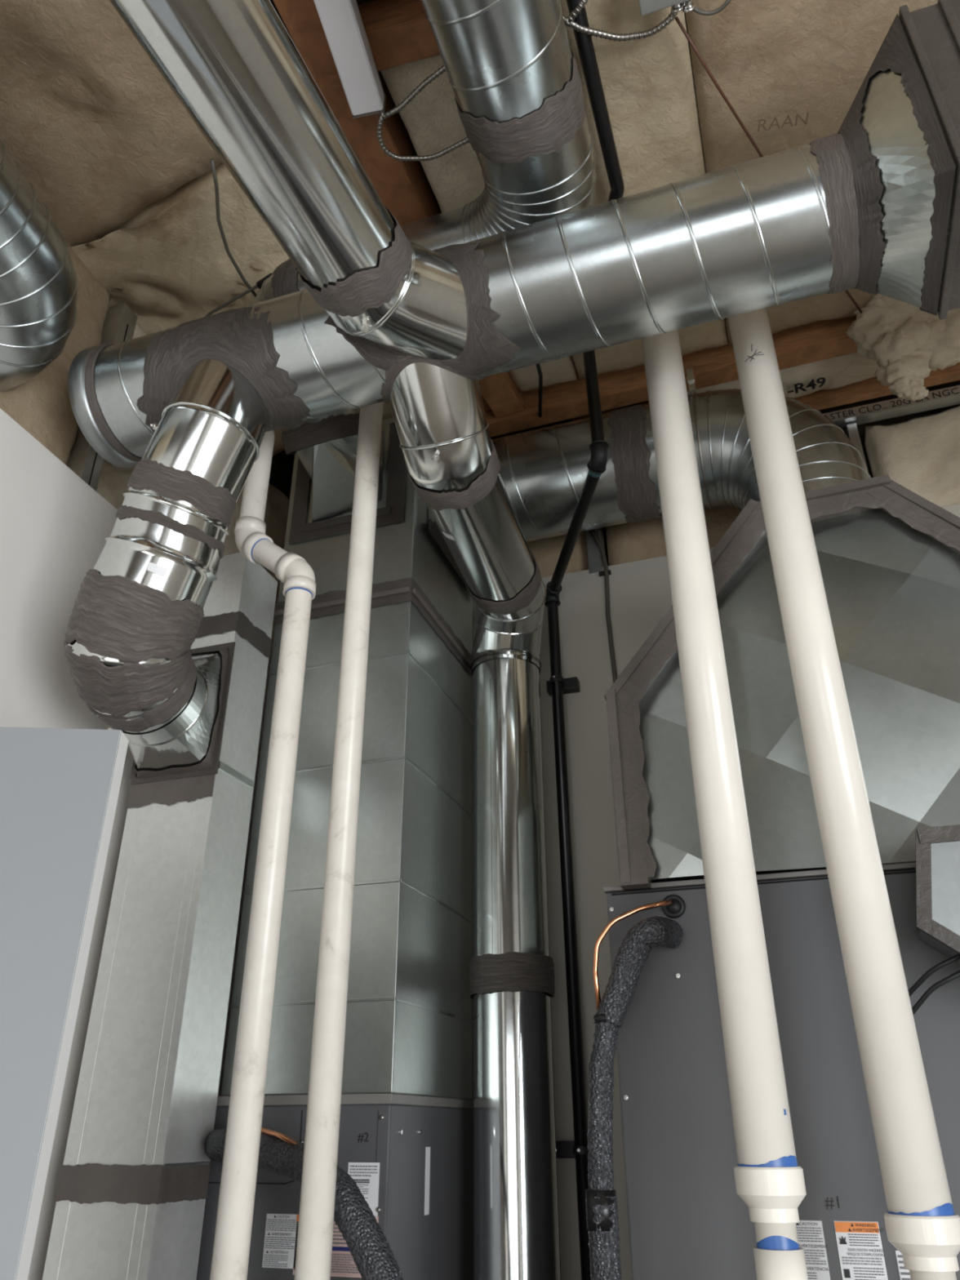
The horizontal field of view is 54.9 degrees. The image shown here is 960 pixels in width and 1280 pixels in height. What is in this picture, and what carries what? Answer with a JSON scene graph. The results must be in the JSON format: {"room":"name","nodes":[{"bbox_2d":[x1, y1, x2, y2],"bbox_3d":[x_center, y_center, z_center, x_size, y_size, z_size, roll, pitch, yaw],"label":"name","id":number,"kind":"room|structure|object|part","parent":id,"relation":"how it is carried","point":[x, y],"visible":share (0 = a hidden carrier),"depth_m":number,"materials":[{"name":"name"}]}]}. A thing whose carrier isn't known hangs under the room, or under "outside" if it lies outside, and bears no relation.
{"room":"mechanical room","nodes":[
{"label":"mechanical room","id":0,"kind":"room"},
{"bbox_2d":[0,408,272,1279],"bbox_3d":[-1.899,-0.281,-0.531,0.016,3.010,7.650,-9,-29,16],"label":"wall","id":1,"kind":"structure","parent":0,"point":[55,526],"depth_m":2.21,"materials":[{"name":"white paint"}]},
{"bbox_2d":[0,243,111,465],"bbox_3d":[-1.181,-0.753,2.420,0.134,0.790,0.370,-9,-29,16],"label":"insulation","id":2,"kind":"object","parent":1,"relation":"attached to","point":[41,405],"visible":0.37,"depth_m":2.43,"materials":[{"name":"beige glass"}]},
{"bbox_2d":[0,726,128,1279],"bbox_3d":[-0.904,1.048,0.988,0.668,2.058,0.060,2,-28,-4],"label":"door","id":3,"kind":"structure","parent":1,"relation":"in","point":[60,788],"depth_m":1.34,"materials":[{"name":"grey paint"}]},
{"bbox_2d":[66,302,137,491],"bbox_3d":[-1.081,-0.678,2.604,0.099,0.670,0.060,-9,-29,16],"label":"stud","id":4,"kind":"object","parent":1,"relation":"on","point":[120,321],"visible":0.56,"depth_m":2.51,"materials":[{"name":"metal"}]},
{"bbox_2d":[96,323,289,644],"bbox_3d":[-0.933,-0.412,3.064,0.139,0.790,1.030,-9,-29,16],"label":"insulation","id":5,"kind":"object","parent":1,"relation":"attached to","point":[113,483],"visible":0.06,"depth_m":3.21,"materials":[{"name":"glass"}]},
{"bbox_2d":[272,0,490,410],"bbox_3d":[-0.581,-1.695,1.526,0.115,0.130,3.880,-9,-29,17],"label":"joist","id":6,"kind":"object","parent":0,"point":[402,187],"visible":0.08,"depth_m":2.27,"materials":[{"name":"brown wood"}]},
{"bbox_2d":[0,0,222,246],"bbox_3d":[-1.106,-1.530,1.854,1.010,0.151,1.740,-9,-29,16],"label":"insulation batt","id":7,"kind":"object","parent":6,"relation":"attached to","point":[100,135],"visible":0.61,"depth_m":2.26,"materials":[{"name":"beige glass"}]},
{"bbox_2d":[313,0,385,118],"bbox_3d":[-0.401,-1.561,1.513,0.076,0.062,1.440,-6,-28,10],"label":"strip light","id":8,"kind":"object","parent":6,"relation":"attached to","point":[341,21],"visible":1,"depth_m":2.01,"materials":[{"name":"white metal"}]},
{"bbox_3d":[-0.256,-1.231,2.134,0.076,0.062,0.004,-6,-28,10],"label":"plate","id":9,"kind":"part","parent":8,"relation":"part of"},
{"bbox_2d":[382,65,445,119],"bbox_3d":[-0.099,-1.256,2.067,0.314,0.014,0.029,-18,-33,30],"label":"cable","id":10,"kind":"object","parent":8,"relation":"attached to","point":[415,91],"visible":0.58,"depth_m":2.09,"materials":[{"name":"silver metal"}]},
{"bbox_2d":[376,112,468,161],"bbox_3d":[-0.098,-1.190,2.192,0.292,0.013,0.122,1,-28,-1],"label":"cable","id":11,"kind":"object","parent":8,"relation":"attached to","point":[462,142],"visible":0.74,"depth_m":2.22,"materials":[{"name":"silver metal"}]},
{"bbox_2d":[357,0,439,71],"bbox_3d":[-0.105,-1.392,2.077,0.341,0.130,0.085,-7,-29,13],"label":"wood blocking","id":12,"kind":"object","parent":6,"relation":"attached to","point":[398,32],"visible":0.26,"depth_m":2.06,"materials":[{"name":"brown wood"}]},
{"bbox_2d":[380,54,577,392],"bbox_3d":[0.041,-1.134,2.610,0.200,0.147,1.150,-9,-29,16],"label":"insulation batt","id":13,"kind":"object","parent":6,"relation":"attached to","point":[433,122],"visible":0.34,"depth_m":2.30,"materials":[{"name":"beige glass"}]},
{"bbox_2d":[268,0,725,493],"bbox_3d":[-0.036,-2.718,0.160,4.470,0.050,8.070,-9,-29,16],"label":"ceiling","id":14,"kind":"structure","parent":0,"point":[282,464],"depth_m":3.79,"materials":[{"name":"brown wood"}]},
{"bbox_2d":[478,371,523,417],"bbox_3d":[0.018,-0.915,2.986,0.100,0.160,0.402,-12,-30,21],"label":"joist","id":15,"kind":"object","parent":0,"point":[500,391],"visible":0.31,"depth_m":3.03,"materials":[{"name":"brown wood"}]},
{"bbox_2d":[284,380,959,565],"bbox_3d":[1.218,0.786,2.499,4.470,3.950,0.040,-9,-29,16],"label":"wall","id":16,"kind":"structure","parent":0,"point":[861,428],"depth_m":3.22,"materials":[{"name":"brown wood"}]},
{"bbox_2d":[527,530,588,577],"bbox_3d":[-0.223,-0.260,3.492,1.300,0.560,0.125,-9,-29,16],"label":"insulation","id":17,"kind":"object","parent":16,"relation":"attached to","point":[546,552],"visible":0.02,"depth_m":3.26,"materials":[{"name":"beige glass"}]},
{"bbox_2d":[605,505,742,565],"bbox_3d":[0.709,-0.409,3.218,0.535,0.560,0.123,-9,-29,16],"label":"insulation","id":18,"kind":"object","parent":16,"relation":"attached to","point":[627,542],"visible":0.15,"depth_m":3.16,"materials":[{"name":"beige glass"}]},
{"bbox_2d":[484,315,857,437],"bbox_3d":[1.437,-1.026,2.777,3.320,0.170,0.075,-9,-29,17],"label":"joist","id":19,"kind":"object","parent":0,"point":[819,340],"visible":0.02,"depth_m":2.99,"materials":[{"name":"brown wood"}]},
{"bbox_2d":[535,363,542,417],"bbox_3d":[0.189,-0.812,2.947,0.025,0.012,0.289,-3,-28,6],"label":"cable","id":20,"kind":"object","parent":19,"relation":"hanging from","point":[538,366],"visible":0.91,"depth_m":2.96,"materials":[{"name":"black rubber"}]},
{"bbox_2d":[560,0,728,379],"bbox_3d":[0.136,-1.512,1.897,0.476,0.150,2.620,-9,-29,16],"label":"insulation batt","id":21,"kind":"object","parent":19,"relation":"attached to","point":[647,82],"visible":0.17,"depth_m":2.23,"materials":[{"name":"beige glass"}]},
{"bbox_2d":[638,0,694,16],"bbox_3d":[0.382,-1.351,1.913,0.110,0.060,0.118,-9,-29,16],"label":"junction box","id":22,"kind":"object","parent":21,"relation":"attached to","point":[646,6],"visible":1,"depth_m":1.92,"materials":[{"name":"metal"}]},
{"bbox_2d":[562,11,677,41],"bbox_3d":[0.297,-1.321,1.990,0.256,0.016,0.065,-2,-28,4],"label":"cable","id":23,"kind":"object","parent":22,"relation":"attached to","point":[587,30],"visible":0.97,"depth_m":2.00,"materials":[{"name":"silver metal"}]},
{"bbox_2d":[693,0,731,15],"bbox_3d":[0.491,-1.340,1.955,0.098,0.009,0.036,-9,-29,16],"label":"cable","id":24,"kind":"object","parent":22,"relation":"attached to","point":[726,2],"visible":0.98,"depth_m":1.96,"materials":[{"name":"silver metal"}]},
{"bbox_2d":[684,0,937,345],"bbox_3d":[0.637,-1.585,1.745,0.574,0.158,2.620,-9,-29,16],"label":"insulation batt","id":25,"kind":"object","parent":19,"relation":"attached to","point":[792,72],"visible":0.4,"depth_m":2.15,"materials":[{"name":"beige glass"}]},
{"bbox_2d":[674,16,862,313],"bbox_3d":[0.777,-1.150,2.368,0.014,0.007,1.093,-22,-35,35],"label":"wire","id":26,"kind":"object","parent":25,"relation":"attached to","point":[676,18],"visible":0.47,"depth_m":2.14,"materials":[{"name":"brown metal"}]},
{"bbox_2d":[845,293,959,400],"bbox_3d":[1.280,-0.880,2.657,0.412,0.457,0.174,-9,-29,16],"label":"insulation","id":27,"kind":"object","parent":19,"relation":"hanging from","point":[906,342],"visible":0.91,"depth_m":2.60,"materials":[{"name":"beige fabric"}]},
{"bbox_2d":[471,503,959,1279],"bbox_3d":[1.165,1.046,2.176,4.470,3.190,0.016,-9,-29,16],"label":"wall","id":28,"kind":"structure","parent":0,"point":[640,591],"depth_m":2.79,"materials":[{"name":"paint"}]},
{"bbox_2d":[546,675,579,696],"bbox_3d":[0.257,0.135,2.934,0.100,0.038,0.098,-9,-29,16],"label":"bracket","id":29,"kind":"object","parent":28,"relation":"attached to","point":[570,685],"visible":0.86,"depth_m":2.94,"materials":[{"name":"black metal"}]},
{"bbox_2d":[556,1141,588,1158],"bbox_3d":[0.228,1.287,2.334,0.112,0.038,0.098,-9,-29,16],"label":"bracket","id":30,"kind":"object","parent":28,"relation":"attached to","point":[565,1149],"visible":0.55,"depth_m":2.34,"materials":[{"name":"black metal"}]},
{"bbox_2d":[586,527,605,574],"bbox_3d":[0.407,-0.416,3.289,0.045,0.480,0.102,-9,-29,16],"label":"stud","id":31,"kind":"object","parent":28,"relation":"on","point":[594,558],"visible":0.23,"depth_m":3.17,"materials":[{"name":"metal"}]},
{"bbox_2d":[589,528,617,683],"bbox_3d":[0.407,0.034,2.980,0.076,1.006,0.018,-9,-29,16],"label":"cable","id":32,"kind":"object","parent":28,"relation":"attached to","point":[606,572],"visible":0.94,"depth_m":3.06,"materials":[{"name":"black rubber"}]},
{"bbox_2d":[846,422,868,472],"bbox_3d":[1.245,-0.515,3.012,0.030,0.390,0.120,-9,-29,16],"label":"stud","id":33,"kind":"object","parent":28,"relation":"on","point":[852,433],"visible":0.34,"depth_m":3.03,"materials":[{"name":"metal"}]},
{"bbox_2d":[864,406,959,506],"bbox_3d":[2.204,-0.683,2.723,1.940,0.370,0.142,-9,-29,16],"label":"insulation","id":34,"kind":"object","parent":28,"relation":"attached to","point":[922,455],"visible":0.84,"depth_m":2.93,"materials":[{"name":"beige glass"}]},
{"bbox_3d":[0.046,0.791,-1.792,4.290,0.080,7.970,-9,-29,16],"label":"floor","id":35,"kind":"structure","parent":0,"visible":0},
{"bbox_2d":[42,552,277,1279],"bbox_3d":[-0.718,1.091,1.942,0.250,2.900,0.177,-9,-29,16],"label":"duct","id":36,"kind":"object","parent":35,"relation":"on","point":[131,1193],"visible":0.81,"depth_m":2.03,"materials":[{"name":"silver metal"}]},
{"bbox_2d":[111,430,315,1279],"bbox_3d":[-0.700,0.832,1.772,0.666,3.200,0.075,-9,-29,16],"label":"vent pipe","id":37,"kind":"object","parent":35,"relation":"on","point":[233,1226],"visible":0.87,"depth_m":1.82,"materials":[{"name":"white plastic"}]},
{"bbox_2d":[196,1093,473,1279],"bbox_3d":[-0.310,1.807,1.875,0.461,1.572,0.572,-9,-29,16],"label":"furnace","id":38,"kind":"object","parent":35,"relation":"on","point":[410,1157],"visible":0.67,"depth_m":1.96,"materials":[{"name":"grey paint"}]},
{"bbox_2d":[263,1254,288,1266],"bbox_3d":[-0.413,1.256,1.871,0.054,0.019,0.001,-9,-29,16],"label":"print","id":39,"kind":"object","parent":38,"relation":"attached to","point":[264,1255],"depth_m":1.87},
{"bbox_2d":[265,1236,296,1248],"bbox_3d":[-0.405,1.228,1.883,0.072,0.019,0.001,-9,-29,16],"label":"print","id":40,"kind":"object","parent":38,"relation":"attached to","point":[266,1237],"depth_m":1.88},
{"bbox_2d":[266,1219,298,1231],"bbox_3d":[-0.405,1.201,1.897,0.072,0.019,0.001,-9,-29,16],"label":"print","id":41,"kind":"object","parent":38,"relation":"attached to","point":[268,1220],"depth_m":1.90},
{"bbox_2d":[205,1127,403,1279],"bbox_3d":[-0.361,1.541,1.514,0.648,1.316,0.114,-24,-36,37],"label":"insulated pipe","id":42,"kind":"object","parent":38,"relation":"attached to","point":[372,1255],"visible":0.56,"depth_m":1.64,"materials":[{"name":"black plastic"}]},
{"bbox_2d":[261,1127,297,1143],"bbox_3d":[-0.372,1.117,1.780,0.444,0.321,0.132,-18,-33,29],"label":"tube","id":43,"kind":"object","parent":42,"relation":"attached to","point":[285,1138],"visible":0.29,"depth_m":1.79,"materials":[{"name":"orange metal"}]},
{"bbox_2d":[332,1220,346,1244],"bbox_3d":[-0.265,1.185,1.851,0.070,0.041,0.001,-9,-29,16],"label":"print","id":44,"kind":"object","parent":38,"relation":"attached to","point":[335,1228],"depth_m":1.85},
{"bbox_2d":[330,1253,359,1273],"bbox_3d":[-0.265,1.232,1.826,0.070,0.030,0.001,-9,-29,16],"label":"print","id":45,"kind":"object","parent":38,"relation":"attached to","point":[331,1254],"depth_m":1.83},
{"bbox_2d":[221,417,473,1099],"bbox_3d":[-0.299,0.271,2.661,0.429,1.876,0.534,-9,-29,16],"label":"duct","id":46,"kind":"object","parent":38,"relation":"on","point":[409,1024],"visible":0.77,"depth_m":2.37,"materials":[{"name":"silver metal"}]},
{"bbox_2d":[253,0,596,522],"bbox_3d":[-0.200,-1.286,1.512,0.920,0.483,3.073,-1,-28,1],"label":"duct","id":47,"kind":"object","parent":46,"relation":"attached to","point":[511,68],"visible":0.48,"depth_m":1.95,"materials":[{"name":"silver metal"}]},
{"bbox_2d":[204,272,272,316],"bbox_3d":[-0.682,-0.965,2.612,0.472,0.022,0.030,-19,-33,31],"label":"cable","id":48,"kind":"object","parent":47,"relation":"attached to","point":[259,284],"visible":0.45,"depth_m":2.60,"materials":[{"name":"black rubber"}]},
{"bbox_2d":[354,1179,369,1182],"bbox_3d":[-0.242,1.104,1.887,0.038,0.006,0.001,-9,-29,16],"label":"print","id":49,"kind":"object","parent":38,"relation":"attached to","point":[354,1180],"depth_m":1.89},
{"bbox_2d":[355,1179,368,1198],"bbox_3d":[-0.247,1.117,1.881,0.044,0.032,0.001,-9,-29,16],"label":"print","id":50,"kind":"object","parent":38,"relation":"attached to","point":[357,1180],"depth_m":1.88},
{"bbox_2d":[349,1165,377,1176],"bbox_3d":[-0.239,1.087,1.894,0.062,0.019,0.001,-9,-29,16],"label":"print","id":51,"kind":"object","parent":38,"relation":"attached to","point":[350,1166],"depth_m":1.89},
{"bbox_2d":[293,401,382,1279],"bbox_3d":[-0.147,0.729,1.700,0.352,3.310,0.060,-9,-29,16],"label":"vent pipe","id":52,"kind":"object","parent":35,"relation":"on","point":[318,1183],"visible":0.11,"depth_m":1.85,"materials":[{"name":"white plastic"}]},
{"bbox_2d":[380,351,561,1279],"bbox_3d":[-0.005,0.883,1.808,0.268,3.138,1.220,-6,-28,10],"label":"duct","id":53,"kind":"object","parent":35,"relation":"on","point":[451,460],"visible":0.98,"depth_m":2.26,"materials":[{"name":"metal"}]},
{"bbox_2d":[67,133,860,467],"bbox_3d":[-0.096,-0.712,2.068,1.752,0.296,0.296,-9,-29,16],"label":"duct","id":54,"kind":"object","parent":53,"relation":"attached to","point":[778,228],"visible":0.69,"depth_m":1.85,"materials":[{"name":"silver metal"}]},
{"bbox_2d":[63,306,310,778],"bbox_3d":[-0.691,-0.235,2.166,0.409,0.921,0.811,16,-32,-28],"label":"duct","id":55,"kind":"object","parent":54,"relation":"attached to","point":[213,385],"visible":0.99,"depth_m":1.96,"materials":[{"name":"metal"}]},
{"bbox_2d":[108,0,520,375],"bbox_3d":[-0.619,-1.191,1.079,0.385,0.302,2.569,-13,-30,22],"label":"duct","id":56,"kind":"object","parent":54,"relation":"attached to","point":[234,66],"visible":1,"depth_m":1.62,"materials":[{"name":"metal"}]},
{"bbox_2d":[836,0,959,319],"bbox_3d":[1.179,-0.955,1.651,1.008,0.460,0.360,-10,-30,18],"label":"duct","id":57,"kind":"object","parent":54,"relation":"attached to","point":[900,131],"visible":0.84,"depth_m":1.66,"materials":[{"name":"metal"}]},
{"bbox_2d":[544,0,624,1279],"bbox_3d":[0.147,0.280,1.202,0.334,3.633,2.951,-5,-28,8],"label":"pipe","id":58,"kind":"object","parent":35,"relation":"on","point":[598,447],"visible":0.96,"depth_m":2.51,"materials":[{"name":"metal"}]},
{"bbox_2d":[565,0,588,26],"bbox_3d":[0.213,-1.341,1.952,0.017,0.016,0.096,18,-33,-31],"label":"cable","id":59,"kind":"object","parent":58,"relation":"attached to","point":[573,15],"visible":1,"depth_m":1.96,"materials":[{"name":"silver metal"}]},
{"bbox_2d":[641,329,808,1279],"bbox_3d":[0.443,0.475,1.610,0.103,3.670,0.103,13,-31,-23],"label":"vent pipe","id":60,"kind":"object","parent":35,"relation":"on","point":[769,1180],"visible":0.96,"depth_m":1.62,"materials":[{"name":"white plastic"}]},
{"bbox_2d":[603,862,959,1279],"bbox_3d":[0.835,1.442,1.605,1.003,1.955,0.619,-9,-29,16],"label":"furnace","id":61,"kind":"object","parent":35,"relation":"on","point":[687,1220],"visible":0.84,"depth_m":1.69,"materials":[{"name":"grey paint"}]},
{"bbox_2d":[585,915,682,1279],"bbox_3d":[0.294,1.260,1.469,0.208,1.597,0.105,-9,-29,16],"label":"insulated pipe","id":62,"kind":"object","parent":61,"relation":"attached to","point":[602,1206],"visible":1,"depth_m":1.69,"materials":[{"name":"black plastic"}]},
{"bbox_2d":[592,899,673,1009],"bbox_3d":[0.312,0.610,1.813,0.184,0.214,0.046,5,-29,-10],"label":"tube","id":63,"kind":"object","parent":62,"relation":"attached to","point":[668,902],"visible":1,"depth_m":1.82,"materials":[{"name":"metal"}]},
{"bbox_2d":[604,474,959,890],"bbox_3d":[0.893,0.181,2.232,1.069,0.880,0.692,-9,-29,16],"label":"octagonal plenum","id":64,"kind":"object","parent":61,"relation":"on","point":[889,555],"visible":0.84,"depth_m":1.99,"materials":[{"name":"metal"}]},
{"bbox_2d":[428,368,871,587],"bbox_3d":[0.463,-0.442,2.851,1.381,0.785,0.519,-9,-29,16],"label":"duct","id":65,"kind":"object","parent":64,"relation":"on","point":[544,471],"visible":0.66,"depth_m":2.83,"materials":[{"name":"metal"}]},
{"bbox_2d":[796,1226,822,1241],"bbox_3d":[0.557,1.013,1.577,0.049,0.020,0.001,-9,-29,16],"label":"print","id":66,"kind":"object","parent":61,"relation":"attached to","point":[797,1227],"depth_m":1.57},
{"bbox_2d":[807,1272,817,1279],"bbox_3d":[0.549,1.071,1.549,0.031,0.020,0.001,-9,-29,16],"label":"print","id":67,"kind":"object","parent":61,"relation":"attached to","point":[807,1273],"depth_m":1.55},
{"bbox_2d":[804,1249,826,1264],"bbox_3d":[0.557,1.042,1.562,0.049,0.020,0.001,-9,-29,16],"label":"print","id":68,"kind":"object","parent":61,"relation":"attached to","point":[804,1250],"depth_m":1.56},
{"bbox_2d":[841,1257,883,1265],"bbox_3d":[0.635,1.032,1.536,0.063,0.010,0.001,-9,-29,16],"label":"print","id":69,"kind":"object","parent":61,"relation":"attached to","point":[842,1257],"depth_m":1.54},
{"bbox_2d":[848,1233,879,1246],"bbox_3d":[0.642,1.005,1.548,0.047,0.017,0.001,-9,-29,16],"label":"print","id":70,"kind":"object","parent":61,"relation":"attached to","point":[848,1233],"depth_m":1.55},
{"bbox_2d":[853,1266,884,1279],"bbox_3d":[0.643,1.047,1.526,0.047,0.018,0.001,-9,-29,16],"label":"print","id":71,"kind":"object","parent":61,"relation":"attached to","point":[853,1267],"depth_m":1.53},
{"bbox_2d":[897,1254,911,1279],"bbox_3d":[0.697,1.046,1.506,0.017,0.074,0.001,-9,-29,16],"label":"print","id":72,"kind":"object","parent":61,"relation":"attached to","point":[900,1268],"depth_m":1.52},
{"bbox_2d":[907,953,959,997],"bbox_3d":[0.797,0.598,1.618,0.032,0.114,0.186,23,-35,-36],"label":"cable","id":73,"kind":"object","parent":61,"relation":"attached to","point":[957,957],"visible":0.66,"depth_m":1.61,"materials":[{"name":"black rubber"}]},
{"bbox_2d":[911,969,959,1014],"bbox_3d":[0.803,0.616,1.608,0.030,0.115,0.190,23,-36,-37],"label":"cable","id":74,"kind":"object","parent":61,"relation":"attached to","point":[956,975],"visible":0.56,"depth_m":1.61,"materials":[{"name":"black rubber"}]},
{"bbox_2d":[915,824,959,964],"bbox_3d":[1.163,0.449,1.549,0.817,0.303,0.153,-9,-29,16],"label":"duct","id":75,"kind":"object","parent":61,"relation":"attached to","point":[937,848],"visible":1,"depth_m":1.62,"materials":[{"name":"silver metal"}]},
{"bbox_2d":[728,307,959,1279],"bbox_3d":[0.640,0.443,1.552,0.103,3.670,0.103,13,-31,-23],"label":"vent pipe","id":76,"kind":"object","parent":35,"relation":"on","point":[922,1223],"visible":0.94,"depth_m":1.56,"materials":[{"name":"white plastic"}]},
{"bbox_3d":[2.035,-1.279,-1.380,0.120,3.950,7.850,-9,-29,16],"label":"wall","id":77,"kind":"structure","parent":0,"visible":0},
{"bbox_2d":[573,362,959,421],"bbox_3d":[1.718,-0.944,2.933,2.900,0.170,0.040,-9,-29,16],"label":"joist","id":78,"kind":"object","parent":77,"relation":"attached to","point":[869,388],"visible":0.16,"depth_m":3.03,"materials":[{"name":"brown wood"}]},
{"bbox_2d":[687,351,879,398],"bbox_3d":[1.872,-1.011,2.779,2.500,0.172,0.166,-9,-29,16],"label":"insulation batt","id":79,"kind":"object","parent":78,"relation":"attached to","point":[839,371],"visible":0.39,"depth_m":2.96,"materials":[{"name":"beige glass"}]},
{"bbox_2d":[822,385,959,428],"bbox_3d":[1.874,-0.842,2.870,2.600,0.040,0.046,-9,-29,16],"label":"track","id":80,"kind":"object","parent":78,"relation":"attached to","point":[950,396],"visible":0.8,"depth_m":3.01,"materials":[{"name":"black"}]},
{"bbox_3d":[-0.138,-0.908,3.042,0.069,0.160,0.403,-9,-29,16],"label":"joist","id":81,"kind":"object","parent":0,"visible":0},
{"bbox_2d":[71,162,393,455],"bbox_3d":[-0.716,-0.979,2.876,1.010,0.142,1.110,-9,-29,16],"label":"insulation batt","id":82,"kind":"object","parent":81,"relation":"attached to","point":[170,263],"visible":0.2,"depth_m":2.61,"materials":[{"name":"beige glass"}]},
{"bbox_2d":[209,159,257,297],"bbox_3d":[-0.659,-1.061,2.473,0.057,0.010,0.479,-2,-28,4],"label":"cable","id":83,"kind":"object","parent":82,"relation":"hanging from","point":[212,162],"visible":0.96,"depth_m":2.42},
{"bbox_3d":[-1.220,-0.870,2.242,0.096,0.670,0.040,-9,-29,16],"label":"stud","id":84,"kind":"object","parent":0,"visible":0},
{"bbox_2d":[0,138,77,391],"bbox_3d":[-1.296,-1.170,1.415,0.509,0.341,2.153,-5,-28,9],"label":"duct","id":85,"kind":"object","parent":84,"relation":"attached to","point":[38,279],"visible":1,"depth_m":2.00,"materials":[{"name":"silver metal"}]}
]}

